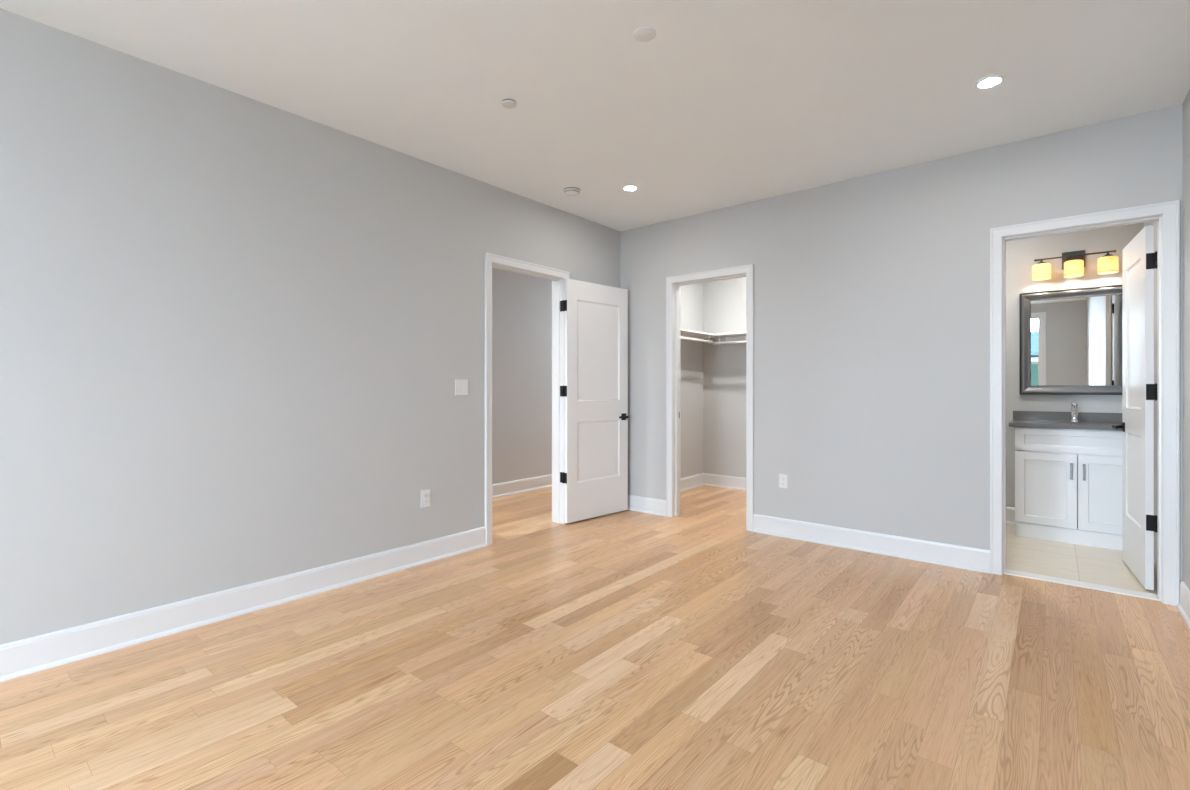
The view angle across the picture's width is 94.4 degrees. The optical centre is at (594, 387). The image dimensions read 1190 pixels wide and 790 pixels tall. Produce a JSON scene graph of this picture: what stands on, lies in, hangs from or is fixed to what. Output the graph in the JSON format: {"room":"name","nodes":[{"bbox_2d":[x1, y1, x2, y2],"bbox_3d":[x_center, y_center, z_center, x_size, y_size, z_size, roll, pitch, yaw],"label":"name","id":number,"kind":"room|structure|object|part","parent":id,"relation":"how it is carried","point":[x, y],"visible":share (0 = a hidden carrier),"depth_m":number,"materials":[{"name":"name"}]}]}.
{"room":"empty bedroom","nodes":[
{"label":"empty bedroom","id":0,"kind":"room"},
{"bbox_2d":[0,8,702,644],"bbox_3d":[-1.817,-0.176,3.072,0.125,2.740,9.930,0,0,40],"label":"wall","id":1,"kind":"structure","parent":0,"point":[237,331],"depth_m":2.82,"materials":[{"name":"paint"}]},
{"bbox_2d":[0,526,486,681],"bbox_3d":[-2.297,1.122,2.379,0.025,0.144,8.000,0,0,40],"label":"baseboard","id":2,"kind":"structure","parent":1,"relation":"attached to","point":[27,656],"depth_m":2.78,"materials":[{"name":"paint"}]},
{"bbox_2d":[421,489,429,507],"bbox_3d":[-1.157,0.758,3.761,0.009,0.118,0.074,0,0,40],"label":"power outlet","id":3,"kind":"object","parent":1,"relation":"attached to","point":[425,494],"visible":1,"depth_m":3.75,"materials":[{"name":"white plastic"}]},
{"bbox_2d":[424,493,427,503],"bbox_3d":[-1.155,0.758,3.759,0.003,0.068,0.034,0,0,40],"label":"receptacle","id":4,"kind":"object","parent":3,"relation":"attached to","point":[425,494],"depth_m":3.76,"materials":[{"name":"white plastic"}]},
{"bbox_2d":[455,379,467,394],"bbox_3d":[-0.964,0.000,3.991,0.011,0.116,0.114,0,0,40],"label":"light switch","id":5,"kind":"object","parent":1,"relation":"attached to","point":[461,385],"visible":1,"depth_m":3.99,"materials":[{"name":"white plastic"}]},
{"bbox_2d":[485,252,568,545],"bbox_3d":[-0.584,0.088,4.553,0.165,2.211,0.928,0,0,40],"label":"door frame","id":6,"kind":"structure","parent":1,"relation":"attached to","point":[558,277],"depth_m":4.67,"materials":[{"name":"paint"}]},
{"bbox_3d":[-0.640,0.088,4.599,0.020,2.211,0.928,0,0,40],"label":"casing","id":7,"kind":"part","parent":6,"relation":"part of","materials":[{"name":"paint"}]},
{"bbox_2d":[560,279,628,522],"bbox_3d":[0.020,0.117,5.054,0.786,2.125,0.151,0,0,-44],"label":"door","id":8,"kind":"structure","parent":1,"relation":"in","point":[595,390],"depth_m":5.02,"materials":[{"name":"paint"}]},
{"bbox_2d":[681,329,722,341],"bbox_3d":[0.947,-0.583,6.057,0.305,0.064,1.555,0,0,40],"label":"closet shelf","id":9,"kind":"object","parent":1,"relation":"attached to","point":[684,333],"visible":0.39,"depth_m":6.28,"materials":[{"name":"paint"}]},
{"bbox_2d":[681,335,712,343],"bbox_3d":[0.946,-0.546,5.856,0.041,0.100,1.245,0,0,40],"label":"closet rod","id":10,"kind":"object","parent":9,"relation":"attached to","point":[708,341],"visible":0.56,"depth_m":6.06,"materials":[{"name":"white plastic"}]},
{"bbox_2d":[492,268,551,483],"bbox_3d":[-0.810,-0.176,5.435,1.390,2.740,6.850,0,0,40],"label":"wall","id":11,"kind":"structure","parent":0,"point":[521,303],"depth_m":6.28,"materials":[{"name":"paint"}]},
{"bbox_2d":[492,474,551,497],"bbox_3d":[-1.238,1.122,5.791,0.025,0.144,6.600,0,0,40],"label":"baseboard","id":12,"kind":"structure","parent":11,"relation":"attached to","point":[528,484],"depth_m":6.27,"materials":[{"name":"paint"}]},
{"bbox_2d":[0,485,1189,789],"bbox_3d":[-0.565,1.254,2.547,5.461,0.121,10.725,0,0,40],"label":"floor","id":13,"kind":"structure","parent":0,"point":[695,649],"depth_m":2.25,"materials":[{"name":"brown wood"}]},
{"bbox_2d":[1015,427,1121,549],"bbox_3d":[3.806,0.755,4.351,0.758,0.876,0.516,0,0,40],"label":"vanity cabinet","id":14,"kind":"object","parent":13,"relation":"on","point":[1068,482],"visible":0.91,"depth_m":4.21,"materials":[{"name":"paint"}]},
{"bbox_3d":[3.522,0.792,4.306,0.374,0.563,0.020,0,0,40],"label":"door","id":15,"kind":"part","parent":14,"relation":"part of","materials":[{"name":"paint"}]},
{"bbox_2d":[1009,411,1121,430],"bbox_3d":[3.803,0.311,4.360,0.817,0.214,0.508,0,0,40],"label":"countertop","id":16,"kind":"structure","parent":14,"relation":"on","point":[1033,419],"depth_m":4.44,"materials":[{"name":"grey stone"}]},
{"bbox_2d":[1070,402,1078,421],"bbox_3d":[3.869,0.203,4.440,0.058,0.159,0.169,0,0,40],"label":"faucet","id":17,"kind":"object","parent":16,"relation":"on","point":[1074,406],"visible":0.99,"depth_m":4.46,"materials":[{"name":"silver metal"}]},
{"bbox_3d":[3.668,0.413,4.185,0.754,0.174,0.020,0,0,40],"label":"false drawer","id":18,"kind":"part","parent":14,"relation":"part of","materials":[{"name":"paint"}]},
{"bbox_3d":[3.624,0.638,4.188,0.017,0.124,0.032,0,0,40],"label":"handle","id":19,"kind":"part","parent":14,"relation":"part of","materials":[{"name":"silver metal"}]},
{"bbox_3d":[3.679,0.638,4.141,0.017,0.124,0.032,0,0,40],"label":"handle","id":20,"kind":"part","parent":14,"relation":"part of","materials":[{"name":"silver metal"}]},
{"bbox_3d":[3.814,0.792,4.064,0.374,0.563,0.020,0,0,40],"label":"door","id":21,"kind":"part","parent":14,"relation":"part of","materials":[{"name":"paint"}]},
{"bbox_2d":[1003,569,1160,600],"bbox_3d":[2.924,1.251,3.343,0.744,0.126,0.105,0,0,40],"label":"threshold","id":22,"kind":"object","parent":13,"relation":"on","point":[1008,571],"visible":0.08,"depth_m":3.32,"materials":[{"name":"stone"}]},
{"bbox_2d":[0,0,1189,231],"bbox_3d":[-0.525,-1.606,2.595,5.461,0.120,10.850,0,0,40],"label":"ceiling","id":23,"kind":"structure","parent":0,"point":[729,103],"depth_m":2.75,"materials":[{"name":"paint"}]},
{"bbox_2d":[502,99,516,107],"bbox_3d":[-0.466,-1.538,2.988,0.082,0.016,0.082,0,0,40],"label":"sprinkler cover","id":24,"kind":"object","parent":23,"relation":"attached to","point":[507,103],"visible":1,"depth_m":2.97,"materials":[{"name":"white plastic"}]},
{"bbox_2d":[564,187,579,195],"bbox_3d":[-0.180,-1.526,4.318,0.133,0.040,0.133,0,0,40],"label":"smoke detector","id":25,"kind":"object","parent":23,"relation":"attached to","point":[570,191],"visible":1,"depth_m":4.28,"materials":[{"name":"white plastic"}]},
{"bbox_2d":[622,185,637,190],"bbox_3d":[0.271,-1.543,4.269,0.120,0.006,0.120,0,0,40],"label":"recessed light","id":26,"kind":"object","parent":23,"relation":"in","point":[628,187],"visible":1,"depth_m":4.26,"materials":[{"name":"paint"}]},
{"bbox_2d":[633,27,655,41],"bbox_3d":[0.217,-1.543,2.409,0.100,0.005,0.100,0,0,40],"label":"cover plate","id":27,"kind":"object","parent":23,"relation":"attached to","point":[642,34],"visible":1,"depth_m":2.41,"materials":[{"name":"paint"}]},
{"bbox_2d":[975,75,1004,88],"bbox_3d":[1.997,-1.543,2.785,0.124,0.006,0.124,0,0,40],"label":"recessed light","id":28,"kind":"object","parent":23,"relation":"in","point":[990,81],"visible":1,"depth_m":2.78,"materials":[{"name":"paint"}]},
{"bbox_2d":[620,104,1182,582],"bbox_3d":[1.769,-0.176,4.280,3.841,2.740,0.125,0,0,40],"label":"wall","id":29,"kind":"structure","parent":0,"point":[872,292],"depth_m":3.97,"materials":[{"name":"paint"}]},
{"bbox_2d":[666,264,753,531],"bbox_3d":[1.035,0.086,4.891,0.846,2.215,0.165,0,0,40],"label":"door frame","id":30,"kind":"structure","parent":29,"relation":"attached to","point":[673,283],"depth_m":5.07,"materials":[{"name":"paint"}]},
{"bbox_3d":[1.081,0.086,4.946,0.846,2.215,0.020,0,0,40],"label":"casing","id":31,"kind":"part","parent":30,"relation":"part of","materials":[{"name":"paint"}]},
{"bbox_2d":[779,474,787,487],"bbox_3d":[1.509,0.751,4.409,0.070,0.110,0.009,0,0,40],"label":"power outlet","id":32,"kind":"object","parent":29,"relation":"attached to","point":[783,478],"visible":1,"depth_m":4.41,"materials":[{"name":"white plastic"}]},
{"bbox_2d":[781,477,784,485],"bbox_3d":[1.507,0.751,4.407,0.034,0.068,0.003,0,0,40],"label":"receptacle","id":33,"kind":"object","parent":32,"relation":"attached to","point":[782,478],"depth_m":4.41,"materials":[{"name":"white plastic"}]},
{"bbox_2d":[628,494,989,573],"bbox_3d":[1.392,1.122,4.495,2.987,0.144,0.025,0,0,40],"label":"baseboard","id":34,"kind":"structure","parent":29,"relation":"attached to","point":[957,556],"depth_m":4.02,"materials":[{"name":"paint"}]},
{"bbox_2d":[990,200,1179,605],"bbox_3d":[2.912,0.086,3.328,0.842,2.215,0.165,0,0,40],"label":"door frame","id":35,"kind":"structure","parent":29,"relation":"attached to","point":[1166,214],"depth_m":3.10,"materials":[{"name":"paint"}]},
{"bbox_2d":[1112,225,1156,589],"bbox_3d":[3.410,0.118,3.454,0.151,2.128,0.787,0,0,36],"label":"door","id":36,"kind":"structure","parent":29,"relation":"in","point":[1139,258],"depth_m":3.42,"materials":[{"name":"paint"}]},
{"bbox_3d":[3.537,0.269,3.716,0.050,0.022,0.122,0,0,36],"label":"lever","id":37,"kind":"part","parent":36,"relation":"part of","materials":[{"name":"black metal"}]},
{"bbox_2d":[703,222,1143,507],"bbox_3d":[2.892,-0.176,5.531,3.966,2.740,0.125,0,0,40],"label":"wall","id":38,"kind":"structure","parent":0,"point":[724,301],"depth_m":4.84,"materials":[{"name":"paint"}]},
{"bbox_2d":[681,473,745,491],"bbox_3d":[1.627,1.122,5.510,2.050,0.144,1.525,0,0,40],"label":"baseboard","id":39,"kind":"structure","parent":38,"relation":"attached to","point":[732,482],"depth_m":6.54,"materials":[{"name":"paint"}]},
{"bbox_2d":[714,332,745,340],"bbox_3d":[2.136,-0.583,5.882,1.745,0.064,0.302,0,0,40],"label":"closet shelf","id":40,"kind":"object","parent":38,"relation":"attached to","point":[734,336],"visible":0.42,"depth_m":6.33,"materials":[{"name":"paint"}]},
{"bbox_2d":[713,335,745,344],"bbox_3d":[2.046,-0.537,5.790,1.765,0.117,0.041,0,0,40],"label":"closet rod","id":41,"kind":"object","parent":40,"relation":"attached to","point":[719,342],"visible":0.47,"depth_m":6.22,"materials":[{"name":"white plastic"}]},
{"bbox_2d":[1006,507,1014,524],"bbox_3d":[3.321,1.122,5.076,0.908,0.144,0.025,0,0,40],"label":"baseboard","id":42,"kind":"structure","parent":38,"relation":"attached to","point":[1010,511],"depth_m":4.82,"materials":[{"name":"paint"}]},
{"bbox_2d":[1013,411,1121,422],"bbox_3d":[3.961,0.243,4.546,0.813,0.078,0.020,0,0,40],"label":"backsplash","id":43,"kind":"structure","parent":38,"relation":"attached to","point":[1017,415],"depth_m":4.58,"materials":[{"name":"grey stone"}]},
{"bbox_2d":[1020,285,1121,394],"bbox_3d":[3.958,-0.376,4.538,0.725,0.873,0.036,0,0,40],"label":"wall mirror","id":44,"kind":"object","parent":38,"relation":"attached to","point":[1071,339],"visible":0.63,"depth_m":4.55,"materials":[{"name":"grey metal"}]},
{"bbox_2d":[1032,250,1118,280],"bbox_3d":[3.905,-1.013,4.491,0.528,0.220,0.176,0,0,40],"label":"vanity light","id":45,"kind":"object","parent":38,"relation":"attached to","point":[1073,263],"visible":1,"depth_m":4.45,"materials":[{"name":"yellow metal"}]},
{"bbox_3d":[3.732,-0.966,4.600,0.122,0.125,0.122,0,0,40],"label":"lamp shade","id":46,"kind":"part","parent":45,"relation":"part of","materials":[{"name":"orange glass"}]},
{"bbox_3d":[3.954,-1.053,4.550,0.146,0.140,0.022,0,0,40],"label":"plate","id":47,"kind":"part","parent":45,"relation":"part of","materials":[{"name":"brown metal"}]},
{"bbox_3d":[3.888,-0.966,4.470,0.122,0.125,0.122,0,0,40],"label":"lamp shade","id":48,"kind":"part","parent":45,"relation":"part of","materials":[{"name":"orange glass"}]},
{"bbox_3d":[4.044,-0.966,4.340,0.122,0.125,0.122,0,0,40],"label":"lamp shade","id":49,"kind":"part","parent":45,"relation":"part of","materials":[{"name":"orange glass"}]},
{"bbox_2d":[1144,89,1189,589],"bbox_3d":[1.231,-0.176,0.534,0.125,2.740,9.930,0,0,40],"label":"wall","id":50,"kind":"structure","parent":0,"point":[1186,104],"depth_m":2.96,"materials":[{"name":"paint"}]},
{"bbox_2d":[1177,581,1189,628],"bbox_3d":[0.628,1.122,-0.072,0.025,0.144,7.978,0,0,40],"label":"baseboard","id":51,"kind":"structure","parent":50,"relation":"attached to","point":[1183,606],"depth_m":2.87,"materials":[{"name":"paint"}]}
]}

